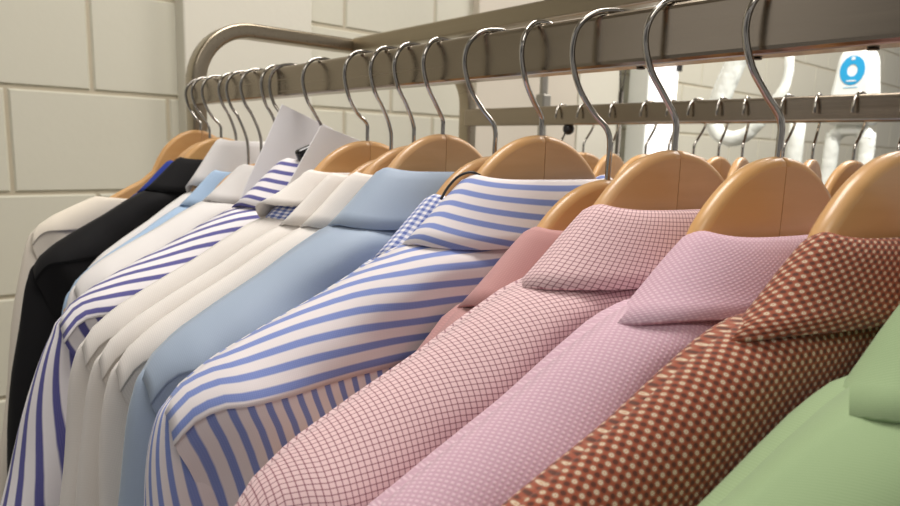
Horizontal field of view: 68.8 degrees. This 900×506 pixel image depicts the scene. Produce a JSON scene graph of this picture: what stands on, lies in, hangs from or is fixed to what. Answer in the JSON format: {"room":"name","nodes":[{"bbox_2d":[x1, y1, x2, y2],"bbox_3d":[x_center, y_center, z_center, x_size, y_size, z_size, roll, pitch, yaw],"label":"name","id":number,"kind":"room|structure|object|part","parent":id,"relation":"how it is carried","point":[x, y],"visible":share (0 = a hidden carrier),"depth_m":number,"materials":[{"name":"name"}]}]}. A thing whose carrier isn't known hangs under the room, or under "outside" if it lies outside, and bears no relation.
{"room":"clothing store","nodes":[
{"label":"clothing store","id":0,"kind":"room"},
{"bbox_2d":[7,157,203,475],"bbox_3d":[-0.294,0.213,0.876,0.510,0.675,0.050,-6,12,-40],"label":"dress shirt","id":1,"kind":"object","parent":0,"point":[55,271],"visible":0.21,"depth_m":0.72,"materials":[{"name":"black fabric"}]},
{"bbox_2d":[62,170,231,313],"bbox_3d":[-0.237,0.235,0.827,0.455,0.675,0.038,-6,12,-40],"label":"dress shirt","id":2,"kind":"object","parent":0,"point":[215,177],"visible":0.09,"depth_m":0.72,"materials":[{"name":"blue fabric"}]},
{"bbox_2d":[131,160,172,196],"bbox_3d":[-0.322,0.222,0.905,0.447,0.693,0.037,-6,12,-40],"label":"dress shirt","id":3,"kind":"object","parent":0,"point":[169,162],"visible":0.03,"depth_m":0.81,"materials":[{"name":"blue fabric"}]},
{"bbox_2d":[0,144,309,505],"bbox_3d":[-0.108,0.236,0.690,0.684,0.695,0.074,-6,12,-40],"label":"dress shirt","id":4,"kind":"object","parent":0,"point":[34,478],"visible":0.16,"depth_m":0.50,"materials":[{"name":"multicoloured fabric"}]},
{"bbox_2d":[239,104,331,199],"bbox_3d":[-0.165,-0.081,0.654,0.117,0.133,0.022,-5,11,-37],"label":"paper card","id":5,"kind":"object","parent":4,"relation":"attached to","point":[291,130],"visible":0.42,"depth_m":0.65,"materials":[{"name":"white"}]},
{"bbox_2d":[287,125,359,184],"bbox_3d":[-0.122,-0.056,0.592,0.110,0.117,0.017,-5,11,-38],"label":"paper card","id":6,"kind":"object","parent":4,"relation":"attached to","point":[326,140],"visible":0.3,"depth_m":0.59,"materials":[{"name":"white paper"}]},
{"bbox_2d":[66,164,253,307],"bbox_3d":[-0.189,0.232,0.807,0.516,0.675,0.066,-6,12,-40],"label":"dress shirt","id":7,"kind":"object","parent":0,"point":[228,193],"visible":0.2,"depth_m":0.67,"materials":[{"name":"white fabric"}]},
{"bbox_2d":[88,138,264,267],"bbox_3d":[-0.244,0.205,0.863,0.459,0.698,0.042,-6,12,-40],"label":"dress shirt","id":8,"kind":"object","parent":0,"point":[224,155],"visible":0.11,"depth_m":0.77,"materials":[{"name":"white fabric"}]},
{"bbox_2d":[175,0,311,141],"bbox_3d":[-0.464,-0.104,1.526,0.295,2.700,0.054,-6,12,-40],"label":"pillar","id":9,"kind":"structure","parent":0,"point":[194,19],"depth_m":1.44,"materials":[{"name":"white paint"}]},
{"bbox_2d":[0,0,899,439],"bbox_3d":[1.010,-0.263,2.809,8.000,2.700,0.004,-6,12,-40],"label":"wall","id":10,"kind":"structure","parent":0,"point":[89,88],"depth_m":1.34,"materials":[{"name":"beige tile"}]},
{"bbox_2d":[473,0,579,156],"bbox_3d":[0.234,-0.179,2.132,0.465,2.700,0.032,-6,12,-40],"label":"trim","id":11,"kind":"structure","parent":10,"relation":"attached to","point":[511,93],"depth_m":2.02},
{"bbox_2d":[574,14,618,158],"bbox_3d":[0.497,-0.206,2.351,0.220,2.700,0.038,-6,12,-40],"label":"trim","id":12,"kind":"structure","parent":10,"relation":"attached to","point":[599,87],"depth_m":2.29,"materials":[{"name":"white paint"}]},
{"bbox_3d":[2.131,1.366,1.689,8.000,0.100,3.784,-6,12,-40],"label":"floor","id":13,"kind":"structure","parent":0,"visible":0},
{"bbox_2d":[185,0,899,147],"bbox_3d":[0.321,0.591,0.594,0.648,1.667,1.584,-6,12,-40],"label":"clothes rack","id":14,"kind":"object","parent":13,"relation":"on","point":[693,31],"visible":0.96,"depth_m":0.50,"materials":[{"name":"metal"}]},
{"bbox_2d":[110,79,215,198],"bbox_3d":[-0.346,-0.111,0.873,0.336,0.237,0.010,-6,12,-40],"label":"wooden hanger","id":15,"kind":"object","parent":14,"relation":"hanging from","point":[181,142],"visible":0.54,"depth_m":0.85,"materials":[{"name":"brown wood"}]},
{"bbox_2d":[0,196,126,502],"bbox_3d":[-0.380,0.239,0.906,0.447,0.638,0.032,-6,12,-40],"label":"dress shirt","id":16,"kind":"object","parent":15,"relation":"hanging from","point":[61,224],"visible":0.16,"depth_m":0.77,"materials":[{"name":"white fabric"}]},
{"bbox_3d":[-0.404,-0.089,0.826,0.183,0.136,0.010,-6,12,-40],"label":"arm","id":17,"kind":"part","parent":15,"relation":"part of","materials":[{"name":"brown wood"}]},
{"bbox_3d":[-0.277,-0.085,0.937,0.169,0.154,0.010,2,7,-41],"label":"arm","id":18,"kind":"part","parent":15,"relation":"part of","materials":[{"name":"brown wood"}]},
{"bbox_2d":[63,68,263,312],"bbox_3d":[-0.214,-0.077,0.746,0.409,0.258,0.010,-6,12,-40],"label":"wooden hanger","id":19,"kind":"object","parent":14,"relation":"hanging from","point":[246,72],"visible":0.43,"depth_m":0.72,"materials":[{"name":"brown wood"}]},
{"bbox_3d":[-0.293,-0.017,0.688,0.204,0.154,0.010,-6,12,-40],"label":"arm","id":20,"kind":"part","parent":19,"relation":"part of","materials":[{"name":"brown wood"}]},
{"bbox_2d":[177,77,210,157],"bbox_3d":[-0.313,-0.109,0.858,0.354,0.235,0.010,-6,12,-40],"label":"wooden hanger","id":21,"kind":"object","parent":14,"relation":"hanging from","point":[184,152],"visible":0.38,"depth_m":0.83,"materials":[{"name":"brown wood"}]},
{"bbox_3d":[-0.381,-0.062,0.807,0.177,0.154,0.010,-6,12,-40],"label":"arm","id":22,"kind":"part","parent":21,"relation":"part of","materials":[{"name":"brown wood"}]},
{"bbox_2d":[183,75,234,158],"bbox_3d":[-0.288,-0.106,0.829,0.378,0.230,0.010,-6,12,-40],"label":"wooden hanger","id":23,"kind":"object","parent":14,"relation":"hanging from","point":[199,151],"visible":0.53,"depth_m":0.81,"materials":[{"name":"brown wood"}]},
{"bbox_3d":[-0.361,-0.061,0.774,0.189,0.154,0.010,-6,12,-40],"label":"arm","id":24,"kind":"part","parent":23,"relation":"part of","materials":[{"name":"brown wood"}]},
{"bbox_2d":[191,72,238,190],"bbox_3d":[-0.258,-0.090,0.796,0.363,0.250,0.010,-6,12,-40],"label":"wooden hanger","id":25,"kind":"object","parent":14,"relation":"hanging from","point":[223,76],"visible":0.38,"depth_m":0.77,"materials":[{"name":"brown wood"}]},
{"bbox_2d":[225,70,251,164],"bbox_3d":[-0.237,-0.075,0.773,0.363,0.272,0.010,-6,12,-40],"label":"wooden hanger","id":26,"kind":"object","parent":14,"relation":"hanging from","point":[231,75],"visible":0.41,"depth_m":0.75,"materials":[{"name":"brown wood"}]},
{"bbox_2d":[260,64,278,122],"bbox_3d":[-0.181,-0.064,0.709,0.190,0.271,0.010,-6,12,-40],"label":"wooden hanger","id":27,"kind":"object","parent":14,"relation":"hanging from","point":[267,68],"visible":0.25,"depth_m":0.68,"materials":[{"name":"brown wood"}]},
{"bbox_2d":[268,63,295,111],"bbox_3d":[-0.167,-0.061,0.693,0.189,0.271,0.033,-4,11,-34],"label":"wooden hanger","id":28,"kind":"object","parent":14,"relation":"hanging from","point":[275,69],"visible":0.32,"depth_m":0.68,"materials":[{"name":"brown wood"}]},
{"bbox_2d":[301,57,329,125],"bbox_3d":[-0.121,-0.061,0.639,0.452,0.250,0.010,-6,12,-40],"label":"wooden hanger","id":29,"kind":"object","parent":14,"relation":"hanging from","point":[311,60],"visible":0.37,"depth_m":0.61,"materials":[{"name":"brown wood"}]},
{"bbox_3d":[-0.177,0.435,1.167,0.520,1.566,0.030,-6,12,-40],"label":"frame","id":30,"kind":"part","parent":14,"relation":"part of","materials":[{"name":"metal"}]},
{"bbox_2d":[314,50,388,172],"bbox_3d":[-0.074,-0.060,0.583,0.414,0.231,0.010,-6,12,-40],"label":"wooden hanger","id":31,"kind":"object","parent":14,"relation":"hanging from","point":[348,157],"visible":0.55,"depth_m":0.56,"materials":[{"name":"brown wood"}]},
{"bbox_2d":[59,170,349,505],"bbox_3d":[-0.083,0.259,0.633,0.521,0.675,0.043,-6,12,-40],"label":"dress shirt","id":32,"kind":"object","parent":31,"relation":"hanging from","point":[272,211],"visible":0.16,"depth_m":0.47,"materials":[{"name":"white fabric"}]},
{"bbox_3d":[-0.154,-0.014,0.522,0.206,0.154,0.010,-6,12,-40],"label":"arm","id":33,"kind":"part","parent":31,"relation":"part of","materials":[{"name":"brown wood"}]},
{"bbox_3d":[0.004,-0.031,0.655,0.206,0.154,0.010,-6,12,-40],"label":"arm","id":34,"kind":"part","parent":31,"relation":"part of","materials":[{"name":"brown wood"}]},
{"bbox_2d":[349,45,397,174],"bbox_3d":[-0.051,-0.049,0.557,0.409,0.244,0.010,-6,12,-40],"label":"wooden hanger","id":35,"kind":"object","parent":14,"relation":"hanging from","point":[360,169],"visible":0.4,"depth_m":0.53,"materials":[{"name":"brown wood"}]},
{"bbox_2d":[75,173,348,505],"bbox_3d":[-0.059,0.265,0.606,0.517,0.675,0.039,-6,12,-40],"label":"dress shirt","id":36,"kind":"object","parent":35,"relation":"hanging from","point":[87,485],"visible":0.09,"depth_m":0.43,"materials":[{"name":"white fabric"}]},
{"bbox_3d":[-0.130,0.003,0.498,0.204,0.154,0.010,-6,12,-40],"label":"arm","id":37,"kind":"part","parent":35,"relation":"part of","materials":[{"name":"brown wood"}]},
{"bbox_2d":[362,42,420,174],"bbox_3d":[-0.030,-0.050,0.533,0.405,0.234,0.010,-6,12,-40],"label":"wooden hanger","id":38,"kind":"object","parent":14,"relation":"hanging from","point":[383,161],"visible":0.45,"depth_m":0.51,"materials":[{"name":"brown wood"}]},
{"bbox_2d":[99,172,372,505],"bbox_3d":[-0.037,0.268,0.580,0.511,0.675,0.036,-6,12,-40],"label":"dress shirt","id":39,"kind":"object","parent":38,"relation":"hanging from","point":[122,378],"visible":0.18,"depth_m":0.41,"materials":[{"name":"white fabric"}]},
{"bbox_3d":[-0.109,-0.002,0.473,0.202,0.154,0.010,-6,12,-40],"label":"arm","id":40,"kind":"part","parent":38,"relation":"part of","materials":[{"name":"brown wood"}]},
{"bbox_2d":[388,36,481,171],"bbox_3d":[-0.007,-0.049,0.505,0.397,0.225,0.010,-6,12,-40],"label":"wooden hanger","id":41,"kind":"object","parent":14,"relation":"hanging from","point":[442,152],"visible":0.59,"depth_m":0.49,"materials":[{"name":"brown wood"}]},
{"bbox_2d":[118,167,453,505],"bbox_3d":[-0.009,0.269,0.546,0.517,0.675,0.067,-6,12,-40],"label":"dress shirt","id":42,"kind":"object","parent":41,"relation":"hanging from","point":[389,197],"visible":0.29,"depth_m":0.41,"materials":[{"name":"blue fabric"}]},
{"bbox_3d":[-0.083,-0.006,0.447,0.198,0.154,0.010,-6,12,-40],"label":"arm","id":43,"kind":"part","parent":41,"relation":"part of","materials":[{"name":"brown wood"}]},
{"bbox_3d":[0.068,-0.022,0.575,0.198,0.154,0.010,-6,12,-40],"label":"arm","id":44,"kind":"part","parent":41,"relation":"part of","materials":[{"name":"brown wood"}]},
{"bbox_2d":[436,28,507,195],"bbox_3d":[0.029,-0.034,0.464,0.392,0.240,0.023,-5,11,-38],"label":"wooden hanger","id":45,"kind":"object","parent":14,"relation":"hanging from","point":[474,165],"visible":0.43,"depth_m":0.44,"materials":[{"name":"brown wood"}]},
{"bbox_2d":[359,194,445,267],"bbox_3d":[0.021,0.299,0.515,0.497,0.693,0.051,-5,11,-38],"label":"dress shirt","id":46,"kind":"object","parent":45,"relation":"hanging from","point":[426,207],"visible":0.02,"depth_m":0.41,"materials":[{"name":"blue fabric"}]},
{"bbox_3d":[-0.048,0.016,0.409,0.196,0.154,0.010,-5,11,-38],"label":"arm","id":47,"kind":"part","parent":45,"relation":"part of","materials":[{"name":"brown wood"}]},
{"bbox_2d":[477,19,595,179],"bbox_3d":[0.058,-0.035,0.431,0.422,0.225,0.010,-5,11,-37],"label":"wooden hanger","id":48,"kind":"object","parent":14,"relation":"hanging from","point":[540,156],"visible":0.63,"depth_m":0.42,"materials":[{"name":"brown wood"}]},
{"bbox_2d":[144,171,612,505],"bbox_3d":[0.053,0.282,0.474,0.516,0.677,0.061,-5,11,-37],"label":"dress shirt","id":49,"kind":"object","parent":48,"relation":"hanging from","point":[222,423],"visible":0.41,"depth_m":0.33,"materials":[{"name":"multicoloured fabric"}]},
{"bbox_3d":[0.006,-0.040,0.390,0.025,0.017,0.004,-1,9,-15],"label":"tag cord","id":50,"kind":"part","parent":49,"relation":"part of","materials":[{"name":"black fabric"}]},
{"bbox_3d":[-0.027,0.007,0.373,0.211,0.154,0.010,-5,11,-37],"label":"arm","id":51,"kind":"part","parent":48,"relation":"part of","materials":[{"name":"brown wood"}]},
{"bbox_3d":[0.140,-0.008,0.500,0.211,0.154,0.010,-5,11,-37],"label":"arm","id":52,"kind":"part","parent":48,"relation":"part of","materials":[{"name":"brown wood"}]},
{"bbox_2d":[554,103,565,140],"bbox_3d":[0.174,-0.122,1.052,0.010,0.229,0.422,10,12,43],"label":"wooden hanger","id":53,"kind":"object","parent":14,"relation":"hanging from","point":[561,104],"visible":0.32,"depth_m":1.03,"materials":[{"name":"brown wood"}]},
{"bbox_3d":[0.186,-0.194,1.029,0.018,0.018,0.018,-6,12,-40],"label":"knob","id":54,"kind":"part","parent":14,"relation":"part of","materials":[{"name":"black plastic"}]},
{"bbox_2d":[536,8,628,230],"bbox_3d":[0.091,-0.015,0.394,0.422,0.251,0.026,-5,11,-35],"label":"wooden hanger","id":55,"kind":"object","parent":14,"relation":"hanging from","point":[563,212],"visible":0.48,"depth_m":0.37,"materials":[{"name":"brown wood"}]},
{"bbox_2d":[417,227,562,349],"bbox_3d":[0.083,0.344,0.448,0.531,0.735,0.052,-5,11,-35],"label":"dress shirt","id":56,"kind":"object","parent":55,"relation":"hanging from","point":[530,246],"visible":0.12,"depth_m":0.34,"materials":[{"name":"fabric"}]},
{"bbox_3d":[0.005,0.040,0.339,0.211,0.154,0.010,-5,11,-35],"label":"arm","id":57,"kind":"part","parent":55,"relation":"part of","materials":[{"name":"brown wood"}]},
{"bbox_2d":[576,103,599,170],"bbox_3d":[0.204,-0.116,1.017,0.422,0.229,0.010,-4,11,-32],"label":"wooden hanger","id":58,"kind":"object","parent":14,"relation":"hanging from","point":[592,160],"visible":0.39,"depth_m":1.01,"materials":[{"name":"brown wood"}]},
{"bbox_3d":[0.291,-0.086,1.080,0.211,0.154,0.010,-4,11,-32],"label":"arm","id":59,"kind":"part","parent":58,"relation":"part of","materials":[{"name":"brown wood"}]},
{"bbox_2d":[593,101,623,178],"bbox_3d":[0.238,-0.109,0.978,0.010,0.229,0.422,8,11,37],"label":"wooden hanger","id":60,"kind":"object","parent":14,"relation":"hanging from","point":[617,163],"visible":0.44,"depth_m":0.96,"materials":[{"name":"brown wood"}]},
{"bbox_3d":[0.173,-0.061,0.900,0.010,0.154,0.211,8,11,37],"label":"arm","id":61,"kind":"part","parent":60,"relation":"part of","materials":[{"name":"brown wood"}]},
{"bbox_3d":[0.301,-0.083,1.067,0.010,0.154,0.211,8,11,37],"label":"arm","id":62,"kind":"part","parent":60,"relation":"part of","materials":[{"name":"brown wood"}]},
{"bbox_2d":[615,100,656,176],"bbox_3d":[0.275,-0.101,0.935,0.422,0.229,0.010,-5,11,-35],"label":"wooden hanger","id":63,"kind":"object","parent":14,"relation":"hanging from","point":[633,159],"visible":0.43,"depth_m":0.91,"materials":[{"name":"brown wood"}]},
{"bbox_3d":[0.188,-0.057,0.880,0.211,0.154,0.010,-5,11,-35],"label":"arm","id":64,"kind":"part","parent":63,"relation":"part of","materials":[{"name":"brown wood"}]},
{"bbox_2d":[594,0,723,209],"bbox_3d":[0.119,-0.019,0.360,0.422,0.233,0.018,-4,11,-32],"label":"wooden hanger","id":65,"kind":"object","parent":14,"relation":"hanging from","point":[673,179],"visible":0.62,"depth_m":0.34,"materials":[{"name":"brown wood"}]},
{"bbox_2d":[235,204,699,505],"bbox_3d":[0.116,0.305,0.402,0.534,0.672,0.065,-4,11,-32],"label":"dress shirt","id":66,"kind":"object","parent":65,"relation":"hanging from","point":[364,445],"visible":0.37,"depth_m":0.27,"materials":[{"name":"pink fabric"}]},
{"bbox_3d":[0.029,0.027,0.309,0.211,0.154,0.010,-4,11,-32],"label":"arm","id":67,"kind":"part","parent":65,"relation":"part of","materials":[{"name":"brown wood"}]},
{"bbox_3d":[0.208,0.014,0.422,0.211,0.154,0.010,-4,11,-32],"label":"arm","id":68,"kind":"part","parent":65,"relation":"part of","materials":[{"name":"brown wood"}]},
{"bbox_2d":[665,99,675,149],"bbox_3d":[0.298,-0.096,0.908,0.010,0.229,0.422,9,12,40],"label":"wooden hanger","id":69,"kind":"object","parent":14,"relation":"hanging from","point":[666,111],"visible":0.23,"depth_m":0.90,"materials":[{"name":"brown wood"}]},
{"bbox_3d":[0.525,-0.143,0.635,0.019,0.030,1.519,-6,12,-40],"label":"hanging rail","id":70,"kind":"part","parent":14,"relation":"part of","materials":[{"name":"metal"}]},
{"bbox_2d":[686,98,706,160],"bbox_3d":[0.322,-0.091,0.880,0.422,0.229,0.010,-3,10,-28],"label":"wooden hanger","id":71,"kind":"object","parent":14,"relation":"hanging from","point":[694,99],"visible":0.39,"depth_m":0.87,"materials":[{"name":"brown wood"}]},
{"bbox_2d":[707,97,730,180],"bbox_3d":[0.345,-0.086,0.854,0.422,0.229,0.010,-7,13,-44],"label":"wooden hanger","id":72,"kind":"object","parent":14,"relation":"hanging from","point":[719,163],"visible":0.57,"depth_m":0.85,"materials":[{"name":"brown wood"}]},
{"bbox_3d":[0.269,-0.040,0.787,0.211,0.154,0.010,-7,13,-44],"label":"arm","id":73,"kind":"part","parent":72,"relation":"part of","materials":[{"name":"brown wood"}]},
{"bbox_3d":[0.419,-0.059,0.934,0.211,0.154,0.010,-7,13,-44],"label":"arm","id":74,"kind":"part","parent":72,"relation":"part of","materials":[{"name":"brown wood"}]},
{"bbox_2d":[727,96,749,177],"bbox_3d":[0.365,-0.082,0.831,0.010,0.229,0.422,8,11,35],"label":"wooden hanger","id":75,"kind":"object","parent":14,"relation":"hanging from","point":[740,161],"visible":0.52,"depth_m":0.81,"materials":[{"name":"brown wood"}]},
{"bbox_3d":[0.303,-0.033,0.752,0.010,0.154,0.211,8,11,35],"label":"arm","id":76,"kind":"part","parent":75,"relation":"part of","materials":[{"name":"brown wood"}]},
{"bbox_2d":[685,0,831,236],"bbox_3d":[0.155,-0.010,0.320,0.422,0.235,0.022,-4,11,-32],"label":"wooden hanger","id":77,"kind":"object","parent":14,"relation":"hanging from","point":[776,196],"visible":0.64,"depth_m":0.30,"materials":[{"name":"brown wood"}]},
{"bbox_2d":[367,231,807,505],"bbox_3d":[0.149,0.317,0.365,0.528,0.668,0.064,-4,11,-32],"label":"dress shirt","id":78,"kind":"object","parent":77,"relation":"hanging from","point":[706,279],"visible":0.32,"depth_m":0.24,"materials":[{"name":"pink fabric"}]},
{"bbox_3d":[0.065,0.036,0.269,0.211,0.154,0.010,-4,11,-32],"label":"arm","id":79,"kind":"part","parent":77,"relation":"part of","materials":[{"name":"brown wood"}]},
{"bbox_3d":[0.243,0.024,0.382,0.211,0.154,0.010,-4,11,-32],"label":"arm","id":80,"kind":"part","parent":77,"relation":"part of","materials":[{"name":"brown wood"}]},
{"bbox_2d":[779,94,795,156],"bbox_3d":[0.398,-0.075,0.794,0.422,0.229,0.010,-4,11,-34],"label":"wooden hanger","id":81,"kind":"object","parent":14,"relation":"hanging from","point":[786,95],"visible":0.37,"depth_m":0.79,"materials":[{"name":"brown wood"}]},
{"bbox_2d":[803,93,821,180],"bbox_3d":[0.419,-0.070,0.769,0.010,0.229,0.422,9,12,39],"label":"wooden hanger","id":82,"kind":"object","parent":14,"relation":"hanging from","point":[811,163],"visible":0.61,"depth_m":0.76,"materials":[{"name":"brown wood"}]},
{"bbox_3d":[0.351,-0.023,0.694,0.010,0.154,0.211,9,12,39],"label":"arm","id":83,"kind":"part","parent":82,"relation":"part of","materials":[{"name":"brown wood"}]},
{"bbox_3d":[0.485,-0.044,0.856,0.010,0.154,0.211,9,12,39],"label":"arm","id":84,"kind":"part","parent":82,"relation":"part of","materials":[{"name":"brown wood"}]},
{"bbox_2d":[825,91,866,196],"bbox_3d":[0.447,-0.064,0.737,0.422,0.229,0.010,-5,11,-36],"label":"wooden hanger","id":85,"kind":"object","parent":14,"relation":"hanging from","point":[837,178],"visible":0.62,"depth_m":0.71,"materials":[{"name":"brown wood"}]},
{"bbox_3d":[0.361,-0.020,0.680,0.211,0.154,0.010,-5,11,-36],"label":"arm","id":86,"kind":"part","parent":85,"relation":"part of","materials":[{"name":"brown wood"}]},
{"bbox_3d":[0.531,-0.035,0.805,0.211,0.154,0.010,-5,11,-36],"label":"arm","id":87,"kind":"part","parent":85,"relation":"part of","materials":[{"name":"brown wood"}]},
{"bbox_2d":[807,151,899,237],"bbox_3d":[0.190,-0.005,0.279,0.422,0.231,0.017,-4,10,-30],"label":"wooden hanger","id":88,"kind":"object","parent":14,"relation":"hanging from","point":[867,204],"visible":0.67,"depth_m":0.26,"materials":[{"name":"brown wood"}]},
{"bbox_2d":[501,232,899,505],"bbox_3d":[0.180,0.319,0.330,0.532,0.668,0.043,-4,10,-30],"label":"dress shirt","id":89,"kind":"object","parent":88,"relation":"hanging from","point":[676,438],"visible":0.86,"depth_m":0.22,"materials":[{"name":"brown fabric"}]},
{"bbox_2d":[896,107,899,150],"bbox_3d":[0.474,-0.059,0.705,0.010,0.229,0.422,10,12,41],"label":"wooden hanger","id":90,"kind":"object","parent":14,"relation":"hanging from","point":[898,144],"visible":0.16,"depth_m":0.70,"materials":[{"name":"brown wood"}]},
{"label":"wooden hanger","id":91,"kind":"object","parent":14,"relation":"hanging from","visible":0},
{"bbox_2d":[697,304,899,505],"bbox_3d":[0.209,0.339,0.295,0.533,0.669,0.064,-3,10,-29],"label":"dress shirt","id":92,"kind":"object","parent":91,"relation":"hanging from","point":[840,446],"visible":1,"depth_m":0.19,"materials":[{"name":"fabric"}]},
{"bbox_2d":[536,76,550,135],"bbox_3d":[0.239,-0.119,1.789,0.030,2.690,0.030,-6,12,-40],"label":"steel post","id":93,"kind":"object","parent":13,"relation":"on","point":[543,98],"visible":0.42,"depth_m":1.73,"materials":[{"name":"grey metal"}]},
{"bbox_2d":[615,70,625,156],"bbox_3d":[0.490,0.233,2.072,0.240,1.920,0.240,-6,12,-40],"label":"stand pole","id":94,"kind":"object","parent":13,"relation":"on","point":[621,93],"visible":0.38,"depth_m":1.97,"materials":[{"name":"grey metal"}]},
{"bbox_2d":[624,6,682,163],"bbox_3d":[0.731,0.031,2.499,0.192,2.200,0.098,-6,12,-40],"label":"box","id":95,"kind":"object","parent":13,"relation":"on","point":[642,88],"visible":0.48,"depth_m":2.37,"materials":[{"name":"white"}]},
{"bbox_3d":[0.752,0.035,2.475,0.180,2.160,0.002,-6,12,-40],"label":"lit panel","id":96,"kind":"part","parent":95,"relation":"part of","materials":[{"name":"white"}]},
{"bbox_2d":[706,56,805,162],"bbox_3d":[0.899,0.244,2.072,0.090,1.923,0.331,-6,12,-40],"label":"loop","id":97,"kind":"object","parent":13,"relation":"on","point":[730,74],"visible":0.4,"depth_m":1.98,"materials":[{"name":"white plastic"}]},
{"bbox_3d":[0.973,0.408,2.005,0.045,1.599,0.045,-6,12,-40],"label":"post","id":98,"kind":"part","parent":97,"relation":"part of","materials":[{"name":"white plastic"}]},
{"bbox_2d":[821,50,880,184],"bbox_3d":[1.067,0.338,1.886,0.140,1.805,0.144,-6,12,-40],"label":"pedestal","id":99,"kind":"object","parent":13,"relation":"on","point":[859,70],"visible":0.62,"depth_m":1.74,"materials":[{"name":"white plastic"}]}
]}

